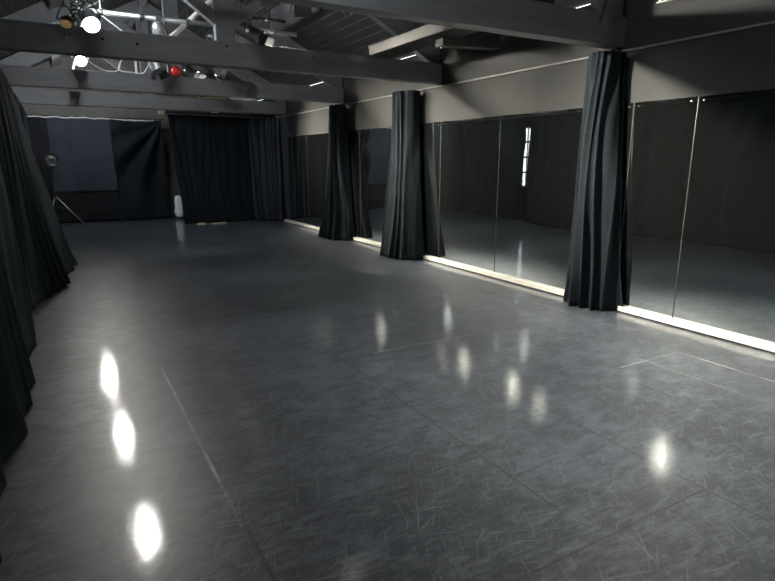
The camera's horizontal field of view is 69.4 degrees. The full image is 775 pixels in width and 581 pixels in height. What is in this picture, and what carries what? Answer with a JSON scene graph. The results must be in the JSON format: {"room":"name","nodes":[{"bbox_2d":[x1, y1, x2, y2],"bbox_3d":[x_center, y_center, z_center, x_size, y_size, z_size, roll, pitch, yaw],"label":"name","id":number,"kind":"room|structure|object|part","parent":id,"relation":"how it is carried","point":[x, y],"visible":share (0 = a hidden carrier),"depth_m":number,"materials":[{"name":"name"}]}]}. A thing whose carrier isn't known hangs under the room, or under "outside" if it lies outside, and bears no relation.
{"room":"dance studio","nodes":[
{"label":"dance studio","id":0,"kind":"room"},
{"bbox_2d":[11,29,249,218],"bbox_3d":[-6.554,-4.224,14.338,6.210,4.720,0.200,-7,15,-29],"label":"wall","id":1,"kind":"structure","parent":0,"point":[66,61],"depth_m":13.96,"materials":[{"name":"paint"}]},
{"bbox_2d":[27,115,163,120],"bbox_3d":[-7.261,-4.191,13.580,3.400,0.028,0.384,-7,15,-29],"label":"rail","id":2,"kind":"object","parent":1,"relation":"attached to","point":[27,115],"visible":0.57,"depth_m":13.57,"materials":[{"name":"grey metal"}]},
{"bbox_2d":[27,117,59,221],"bbox_3d":[-8.215,-2.791,13.139,0.716,2.457,0.042,-7,15,-29],"label":"stage curtain","id":3,"kind":"object","parent":2,"relation":"hanging from","point":[38,132],"visible":0.32,"depth_m":13.09,"materials":[{"name":"black fabric"}]},
{"bbox_2d":[46,117,120,222],"bbox_3d":[-7.340,-2.900,13.590,1.360,2.460,0.043,-7,15,-29],"label":"stage curtain","id":4,"kind":"object","parent":2,"relation":"hanging from","point":[85,181],"visible":0.99,"depth_m":13.58,"materials":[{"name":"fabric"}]},
{"bbox_2d":[109,119,170,218],"bbox_3d":[-6.221,-3.041,14.146,1.219,2.441,0.287,-7,15,-29],"label":"stage curtain","id":5,"kind":"object","parent":2,"relation":"hanging from","point":[138,147],"visible":1,"depth_m":14.12,"materials":[{"name":"black fabric"}]},
{"bbox_2d":[27,116,153,120],"bbox_3d":[-7.078,-4.123,13.424,2.753,0.062,0.038,-7,15,-29],"label":"tape","id":6,"kind":"object","parent":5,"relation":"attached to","point":[27,116],"visible":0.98,"depth_m":13.32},
{"bbox_2d":[0,0,589,100],"bbox_3d":[-2.153,-3.908,6.409,6.380,1.937,18.100,-7,15,-29],"label":"ceiling","id":7,"kind":"structure","parent":0,"point":[327,30],"depth_m":9.20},
{"bbox_2d":[47,0,62,67],"bbox_3d":[-3.404,-3.650,5.727,0.210,0.280,17.700,-7,15,-29],"label":"roof purlin","id":8,"kind":"structure","parent":7,"relation":"attached to","point":[55,60],"depth_m":9.05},
{"bbox_2d":[125,0,146,27],"bbox_3d":[-2.023,-4.658,6.311,0.100,0.170,17.700,-7,15,-29],"label":"ridge beam","id":9,"kind":"structure","parent":7,"relation":"attached to","point":[130,24],"depth_m":12.36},
{"bbox_2d":[0,0,285,114],"bbox_3d":[-5.019,-4.843,11.576,6.000,2.080,0.150,-7,15,-29],"label":"roof truss","id":10,"kind":"object","parent":7,"relation":"attached to","point":[26,96],"visible":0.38,"depth_m":11.46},
{"bbox_3d":[-5.022,-4.961,11.565,0.220,1.784,0.110,-7,15,-29],"label":"king post","id":11,"kind":"part","parent":10,"relation":"part of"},
{"bbox_2d":[198,97,226,98],"bbox_3d":[-3.885,-4.253,12.386,0.640,0.028,0.110,-7,15,-29],"label":"plank","id":12,"kind":"object","parent":10,"relation":"on","point":[198,97],"visible":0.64,"depth_m":12.34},
{"bbox_2d":[229,98,257,100],"bbox_3d":[-3.260,-4.350,12.722,0.673,0.062,0.090,-7,15,-29],"label":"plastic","id":13,"kind":"object","parent":10,"relation":"on","point":[229,98],"visible":0.81,"depth_m":12.72,"materials":[{"name":"grey plastic"}]},
{"bbox_2d":[0,0,343,103],"bbox_3d":[-3.459,-4.230,8.944,6.000,2.080,0.150,-7,15,-29],"label":"roof truss","id":14,"kind":"object","parent":7,"relation":"attached to","point":[27,76],"visible":0.57,"depth_m":8.89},
{"bbox_2d":[87,60,148,73],"bbox_3d":[-4.104,-3.429,8.422,0.983,0.226,0.464,-7,15,-29],"label":"cable","id":15,"kind":"object","parent":14,"relation":"on","point":[119,65],"visible":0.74,"depth_m":8.57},
{"bbox_3d":[-3.462,-4.348,8.933,0.220,1.784,0.110,-7,15,-29],"label":"king post","id":16,"kind":"part","parent":14,"relation":"part of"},
{"bbox_2d":[171,66,180,75],"bbox_3d":[-3.407,-3.535,9.024,0.156,0.156,0.156,-7,15,-29],"label":"ball","id":17,"kind":"object","parent":14,"relation":"on","point":[175,70],"visible":1,"depth_m":8.97,"materials":[{"name":"red plastic"}]},
{"bbox_2d":[79,0,296,36],"bbox_3d":[-2.287,-3.902,6.568,2.520,1.489,0.070,-7,15,-29],"label":"bar","id":18,"kind":"object","parent":7,"relation":"hanging from","point":[140,16],"visible":0.74,"depth_m":6.58,"materials":[{"name":"metal"}]},
{"bbox_2d":[72,0,88,69],"bbox_3d":[-3.260,-3.005,6.022,0.048,0.048,12.600,-7,15,-29],"label":"bar","id":19,"kind":"object","parent":18,"relation":"attached to","point":[85,5],"visible":0.07,"depth_m":6.54,"materials":[{"name":"metal"}]},
{"bbox_2d":[55,0,76,29],"bbox_3d":[-3.117,-2.696,5.408,0.187,0.352,0.200,-7,15,-29],"label":"stage light","id":20,"kind":"object","parent":19,"relation":"hanging from","point":[66,22],"visible":1,"depth_m":5.42,"materials":[{"name":"black metal"}]},
{"bbox_2d":[71,56,88,65],"bbox_3d":[-4.333,-3.313,7.879,0.221,0.312,0.267,-7,15,-29],"label":"light","id":21,"kind":"object","parent":19,"relation":"attached to","point":[80,61],"visible":0.48,"depth_m":7.90,"materials":[{"name":"metal"}]},
{"bbox_2d":[77,0,102,32],"bbox_3d":[-2.876,-2.687,5.392,0.221,0.402,0.267,-7,15,-29],"label":"light","id":22,"kind":"object","parent":19,"relation":"attached to","point":[90,22],"visible":1,"depth_m":5.40,"materials":[{"name":"metal"}]},
{"bbox_2d":[69,0,81,20],"bbox_3d":[-3.019,-2.836,5.399,0.108,0.428,0.095,-7,15,-29],"label":"coiled cable","id":23,"kind":"object","parent":22,"relation":"hanging from","point":[71,1],"visible":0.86,"depth_m":5.40,"materials":[{"name":"metal"}]},
{"bbox_2d":[151,15,168,35],"bbox_3d":[-2.653,-3.020,6.525,0.192,0.346,0.192,-11,17,-40],"label":"stage light","id":24,"kind":"object","parent":18,"relation":"hanging from","point":[158,27],"visible":0.52,"depth_m":6.45,"materials":[{"name":"metal"}]},
{"bbox_2d":[169,0,211,35],"bbox_3d":[-2.373,-3.297,6.789,0.750,0.703,0.059,-7,15,-29],"label":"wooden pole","id":25,"kind":"object","parent":18,"relation":"attached to","point":[195,14],"visible":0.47,"depth_m":6.75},
{"bbox_2d":[158,95,274,117],"bbox_3d":[-3.966,-4.983,12.998,2.680,1.807,0.090,-7,15,-29],"label":"track","id":26,"kind":"object","parent":7,"relation":"hanging from","point":[163,112],"visible":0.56,"depth_m":13.11,"materials":[{"name":"black metal"}]},
{"bbox_2d":[168,115,254,223],"bbox_3d":[-4.133,-2.868,13.357,1.895,2.491,0.102,-7,15,-29],"label":"stage curtain","id":27,"kind":"object","parent":26,"relation":"hanging from","point":[212,158],"visible":0.98,"depth_m":13.36,"materials":[{"name":"black fabric"}]},
{"bbox_2d":[248,117,282,220],"bbox_3d":[-2.981,-2.971,13.822,0.758,2.499,0.300,0,13,2],"label":"stage curtain","id":28,"kind":"object","parent":26,"relation":"hanging from","point":[263,132],"visible":1,"depth_m":13.84,"materials":[{"name":"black fabric"}]},
{"bbox_2d":[0,0,441,84],"bbox_3d":[-1.867,-3.605,6.260,6.000,2.080,0.156,-7,15,-29],"label":"roof truss","id":29,"kind":"object","parent":7,"relation":"attached to","point":[223,51],"visible":0.99,"depth_m":6.36,"materials":[{"name":"metal"}]},
{"bbox_3d":[-1.872,-3.723,6.251,0.220,1.784,0.110,-7,15,-29],"label":"king post","id":30,"kind":"part","parent":29,"relation":"part of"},
{"bbox_2d":[369,0,554,57],"bbox_3d":[0.901,-2.865,6.346,0.968,0.220,2.930,-7,15,-29],"label":"duct","id":31,"kind":"object","parent":29,"relation":"on","point":[428,35],"visible":0.67,"depth_m":6.44,"materials":[{"name":"grey metal"}]},
{"bbox_2d":[191,3,318,74],"bbox_3d":[-0.641,-4.012,7.281,0.210,0.280,17.700,-7,15,-29],"label":"roof purlin","id":32,"kind":"structure","parent":7,"relation":"attached to","point":[282,11],"depth_m":9.05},
{"bbox_2d":[249,7,285,23],"bbox_3d":[-1.538,-3.876,6.627,0.630,1.292,0.070,-7,15,-29],"label":"bar","id":33,"kind":"object","parent":7,"relation":"hanging from","point":[264,19],"visible":0.83,"depth_m":6.78,"materials":[{"name":"black metal"}]},
{"bbox_2d":[235,16,274,45],"bbox_3d":[-1.639,-3.090,6.740,0.496,0.469,0.283,0,13,1],"label":"stage light","id":34,"kind":"object","parent":33,"relation":"hanging from","point":[245,30],"visible":0.59,"depth_m":6.66,"materials":[{"name":"black metal"}]},
{"bbox_3d":[-1.473,-2.969,6.641,0.156,0.179,0.040,7,15,28],"label":"barn door","id":35,"kind":"part","parent":34,"relation":"part of","materials":[{"name":"black metal"}]},
{"bbox_3d":[-1.466,-3.023,6.875,0.156,0.179,0.040,-6,15,-26],"label":"barn door","id":36,"kind":"part","parent":34,"relation":"part of","materials":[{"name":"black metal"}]},
{"bbox_2d":[264,0,625,49],"bbox_3d":[-0.369,-3.016,3.732,6.000,2.080,0.150,-7,15,-29],"label":"roof truss","id":37,"kind":"object","parent":7,"relation":"attached to","point":[532,19],"visible":1,"depth_m":4.66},
{"bbox_2d":[599,0,607,22],"bbox_3d":[1.988,-2.654,5.066,0.165,0.438,0.026,-7,15,-29],"label":"strap","id":38,"kind":"object","parent":37,"relation":"hanging from","point":[605,1],"visible":1,"depth_m":5.07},
{"bbox_3d":[-2.920,-4.290,8.403,1.900,1.292,0.070,-7,15,-29],"label":"bar","id":39,"kind":"object","parent":7,"relation":"hanging from","visible":0},
{"bbox_2d":[149,62,169,80],"bbox_3d":[-3.432,-3.403,8.309,0.274,0.530,0.276,1,13,4],"label":"stage light","id":40,"kind":"object","parent":39,"relation":"hanging from","point":[157,68],"visible":0.58,"depth_m":8.27,"materials":[{"name":"metal"}]},
{"bbox_3d":[-3.388,-3.206,8.235,0.172,0.140,0.048,1,13,4],"label":"barn door","id":41,"kind":"part","parent":40,"relation":"part of","materials":[{"name":"black metal"}]},
{"bbox_3d":[-3.373,-3.258,8.457,0.172,0.140,0.048,1,13,4],"label":"barn door","id":42,"kind":"part","parent":40,"relation":"part of","materials":[{"name":"black metal"}]},
{"bbox_2d":[199,66,227,82],"bbox_3d":[-2.752,-3.507,8.663,0.496,0.529,0.283,0,13,1],"label":"stage light","id":43,"kind":"object","parent":39,"relation":"hanging from","point":[216,71],"visible":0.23,"depth_m":8.63,"materials":[{"name":"black metal"}]},
{"bbox_3d":[-2.585,-3.357,8.570,0.156,0.179,0.040,7,15,28],"label":"barn door","id":44,"kind":"part","parent":43,"relation":"part of","materials":[{"name":"black metal"}]},
{"bbox_3d":[-2.579,-3.411,8.804,0.156,0.179,0.040,-6,15,-26],"label":"barn door","id":45,"kind":"part","parent":43,"relation":"part of","materials":[{"name":"black metal"}]},
{"bbox_3d":[-0.631,-3.292,4.360,2.100,1.182,0.070,-7,15,-29],"label":"bar","id":46,"kind":"object","parent":7,"relation":"hanging from","visible":0},
{"bbox_2d":[256,0,279,5],"bbox_3d":[-0.937,-2.498,4.357,0.276,0.500,0.366,3,13,12],"label":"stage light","id":47,"kind":"object","parent":46,"relation":"hanging from","point":[263,3],"visible":0.78,"depth_m":4.44,"materials":[{"name":"black metal"}]},
{"bbox_2d":[290,4,321,16],"bbox_3d":[-0.695,-2.505,4.499,0.276,0.550,0.366,3,13,12],"label":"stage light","id":48,"kind":"object","parent":46,"relation":"hanging from","point":[299,11],"visible":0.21,"depth_m":4.58,"materials":[{"name":"black metal"}]},
{"bbox_3d":[-0.691,-2.288,4.569,0.162,0.095,0.040,3,13,12],"label":"barn door","id":49,"kind":"part","parent":48,"relation":"part of","materials":[{"name":"black metal"}]},
{"bbox_2d":[0,216,774,580],"bbox_3d":[-2.023,-0.116,7.370,6.380,0.120,18.100,-7,15,-29],"label":"floor","id":50,"kind":"structure","parent":0,"point":[252,400],"depth_m":3.26,"materials":[{"name":"plastic"}]},
{"bbox_2d":[41,152,85,224],"bbox_3d":[-7.500,-2.322,12.898,0.799,1.659,0.750,-7,15,-29],"label":"stand","id":51,"kind":"object","parent":50,"relation":"on","point":[51,159],"visible":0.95,"depth_m":12.64,"materials":[{"name":"black metal"}]},
{"bbox_3d":[-7.365,-1.858,13.015,0.560,0.702,0.022,-6,14,-24],"label":"leg","id":52,"kind":"part","parent":51,"relation":"part of","materials":[{"name":"metal"}]},
{"bbox_2d":[175,195,183,218],"bbox_3d":[-5.470,-2.197,14.682,0.244,0.614,0.244,-7,15,-29],"label":"wrapped bundle","id":53,"kind":"object","parent":50,"relation":"on","point":[178,202],"visible":0.86,"depth_m":14.60,"materials":[{"name":"white plastic"}]},
{"bbox_2d":[249,0,774,220],"bbox_3d":[0.588,-1.989,8.481,0.050,3.025,17.700,-7,15,-29],"label":"wall","id":54,"kind":"structure","parent":0,"point":[743,60],"depth_m":5.90,"materials":[{"name":"grey paint"}]},
{"bbox_2d":[287,135,308,224],"bbox_3d":[-2.078,-2.565,13.003,0.026,1.966,1.219,-7,15,-29],"label":"wall mirror","id":55,"kind":"object","parent":54,"relation":"attached to","point":[296,145],"visible":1,"depth_m":12.98,"materials":[{"name":"clear glass"}]},
{"bbox_2d":[306,133,327,227],"bbox_3d":[-1.456,-2.320,11.953,0.026,1.966,1.269,-7,15,-29],"label":"wall mirror","id":56,"kind":"object","parent":54,"relation":"attached to","point":[317,144],"visible":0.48,"depth_m":12.06,"materials":[{"name":"clear glass"}]},
{"bbox_2d":[318,104,355,240],"bbox_3d":[-1.036,-2.247,10.724,0.480,2.506,0.984,-7,15,-29],"label":"stage curtain","id":57,"kind":"object","parent":54,"relation":"hanging from","point":[337,223],"visible":1,"depth_m":10.61,"materials":[{"name":"black fabric"}]},
{"bbox_2d":[347,130,360,237],"bbox_3d":[-0.821,-2.071,10.881,0.026,1.966,1.269,-7,15,-29],"label":"wall mirror","id":58,"kind":"object","parent":54,"relation":"attached to","point":[353,136],"visible":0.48,"depth_m":10.50,"materials":[{"name":"clear glass"}]},
{"bbox_2d":[359,127,391,242],"bbox_3d":[-0.186,-1.821,9.810,0.026,1.966,1.269,-7,15,-29],"label":"wall mirror","id":59,"kind":"object","parent":54,"relation":"attached to","point":[375,144],"visible":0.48,"depth_m":9.90,"materials":[{"name":"clear glass"}]},
{"bbox_2d":[380,90,424,259],"bbox_3d":[0.160,-1.769,8.674,0.496,2.500,0.957,-7,15,-29],"label":"stage curtain","id":60,"kind":"object","parent":54,"relation":"hanging from","point":[402,233],"visible":1,"depth_m":8.53,"materials":[{"name":"black fabric"}]},
{"bbox_2d":[419,122,440,257],"bbox_3d":[0.449,-1.571,8.739,0.026,1.966,1.269,-7,15,-29],"label":"wall mirror","id":61,"kind":"object","parent":54,"relation":"attached to","point":[430,133],"visible":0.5,"depth_m":8.40,"materials":[{"name":"clear glass"}]},
{"bbox_2d":[438,116,500,271],"bbox_3d":[1.084,-1.322,7.668,0.026,1.966,1.269,-7,15,-29],"label":"wall mirror","id":62,"kind":"object","parent":54,"relation":"attached to","point":[469,150],"visible":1,"depth_m":7.61,"materials":[{"name":"clear glass"}]},
{"bbox_2d":[275,21,774,117],"bbox_3d":[0.556,-2.962,8.235,0.025,0.016,17.700,-7,15,-29],"label":"trim","id":63,"kind":"structure","parent":54,"relation":"attached to","point":[770,22],"depth_m":5.78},
{"bbox_2d":[284,219,774,353],"bbox_3d":[1.209,-0.280,7.647,0.075,0.050,15.000,-7,15,-29],"label":"trim","id":64,"kind":"structure","parent":54,"relation":"attached to","point":[748,341],"depth_m":5.49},
{"bbox_2d":[494,108,582,289],"bbox_3d":[1.722,-1.071,6.593,0.026,1.966,1.279,-7,15,-29],"label":"wall mirror","id":65,"kind":"object","parent":54,"relation":"attached to","point":[538,151],"visible":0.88,"depth_m":6.54,"materials":[{"name":"clear glass"}]},
{"bbox_2d":[563,50,626,311],"bbox_3d":[2.097,-1.057,5.616,0.343,2.502,0.748,-7,15,-29],"label":"stage curtain","id":66,"kind":"object","parent":54,"relation":"hanging from","point":[593,279],"visible":1,"depth_m":5.55,"materials":[{"name":"black fabric"}]},
{"bbox_2d":[620,103,633,248],"bbox_3d":[2.194,-0.885,5.796,0.026,1.966,0.609,-7,15,-29],"label":"wall mirror","id":67,"kind":"object","parent":54,"relation":"attached to","point":[628,107],"visible":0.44,"depth_m":5.45,"materials":[{"name":"clear glass"}]},
{"bbox_2d":[620,96,698,317],"bbox_3d":[2.504,-0.764,5.273,0.026,1.966,0.629,-7,15,-29],"label":"wall mirror","id":68,"kind":"object","parent":54,"relation":"attached to","point":[662,136],"visible":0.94,"depth_m":5.25,"materials":[{"name":"clear glass"}]},
{"bbox_2d":[656,0,672,3],"bbox_3d":[2.454,-2.591,4.930,0.040,0.090,0.160,-7,15,-29],"label":"ceiling light","id":69,"kind":"object","parent":54,"relation":"attached to","point":[660,1],"visible":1,"depth_m":4.96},
{"bbox_2d":[672,89,774,343],"bbox_3d":[2.979,-0.577,4.471,0.026,1.966,1.269,-7,15,-29],"label":"wall mirror","id":70,"kind":"object","parent":54,"relation":"attached to","point":[726,274],"visible":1,"depth_m":4.66,"materials":[{"name":"clear glass"}]},
{"bbox_3d":[-1.938,-4.033,7.302,0.630,1.292,0.070,-7,15,-29],"label":"bar","id":71,"kind":"object","parent":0,"visible":0},
{"bbox_2d":[206,30,237,42],"bbox_3d":[-2.126,-3.236,7.366,0.496,0.469,0.283,0,13,1],"label":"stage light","id":72,"kind":"object","parent":71,"relation":"hanging from","point":[210,34],"visible":0.12,"depth_m":7.27,"materials":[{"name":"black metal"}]},
{"bbox_3d":[-3.158,-4.513,9.360,0.630,1.292,0.070,-7,15,-29],"label":"bar","id":73,"kind":"object","parent":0,"visible":0},
{"bbox_2d":[182,65,205,78],"bbox_3d":[-3.346,-3.696,9.429,0.496,0.509,0.283,0,13,1],"label":"stage light","id":74,"kind":"object","parent":73,"relation":"hanging from","point":[187,71],"visible":0.56,"depth_m":9.36,"materials":[{"name":"black metal"}]},
{"bbox_3d":[-4.690,-1.383,5.493,0.180,3.200,17.700,-7,15,-29],"label":"wall","id":75,"kind":"structure","parent":0,"visible":0},
{"bbox_3d":[-4.860,-2.603,6.412,0.699,0.096,15.100,-7,15,-29],"label":"rail","id":76,"kind":"object","parent":75,"relation":"attached to","visible":0},
{"bbox_2d":[0,457,6,562],"bbox_3d":[-1.429,-0.140,1.637,0.154,2.519,1.900,-7,15,-29],"label":"stage curtain","id":77,"kind":"object","parent":76,"relation":"hanging from","point":[3,482],"visible":1,"depth_m":2.59,"materials":[{"name":"black fabric"}]},
{"bbox_2d":[0,165,36,457],"bbox_3d":[-2.614,-0.620,3.697,0.209,2.519,2.811,-7,15,-29],"label":"stage curtain","id":78,"kind":"object","parent":76,"relation":"hanging from","point":[17,331],"visible":1,"depth_m":3.42,"materials":[{"name":"black fabric"}]},
{"bbox_2d":[13,93,23,123],"bbox_3d":[-6.315,-2.058,9.867,0.207,2.518,2.436,-7,15,-28],"label":"stage curtain","id":79,"kind":"object","parent":76,"relation":"hanging from","point":[14,94],"visible":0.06,"depth_m":9.94,"materials":[{"name":"black fabric"}]},
{"bbox_2d":[21,105,32,149],"bbox_3d":[-7.589,-2.549,11.966,0.222,2.524,2.420,-7,15,-29],"label":"stage curtain","id":80,"kind":"object","parent":76,"relation":"hanging from","point":[24,114],"visible":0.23,"depth_m":11.48,"materials":[{"name":"black fabric"}]},
{"bbox_2d":[0,68,77,310],"bbox_3d":[-4.281,-1.365,6.881,0.656,2.520,4.598,-7,15,-29],"label":"stage curtain","id":81,"kind":"object","parent":76,"relation":"hanging from","point":[47,259],"visible":0.91,"depth_m":6.21,"materials":[{"name":"black fabric"}]}
]}

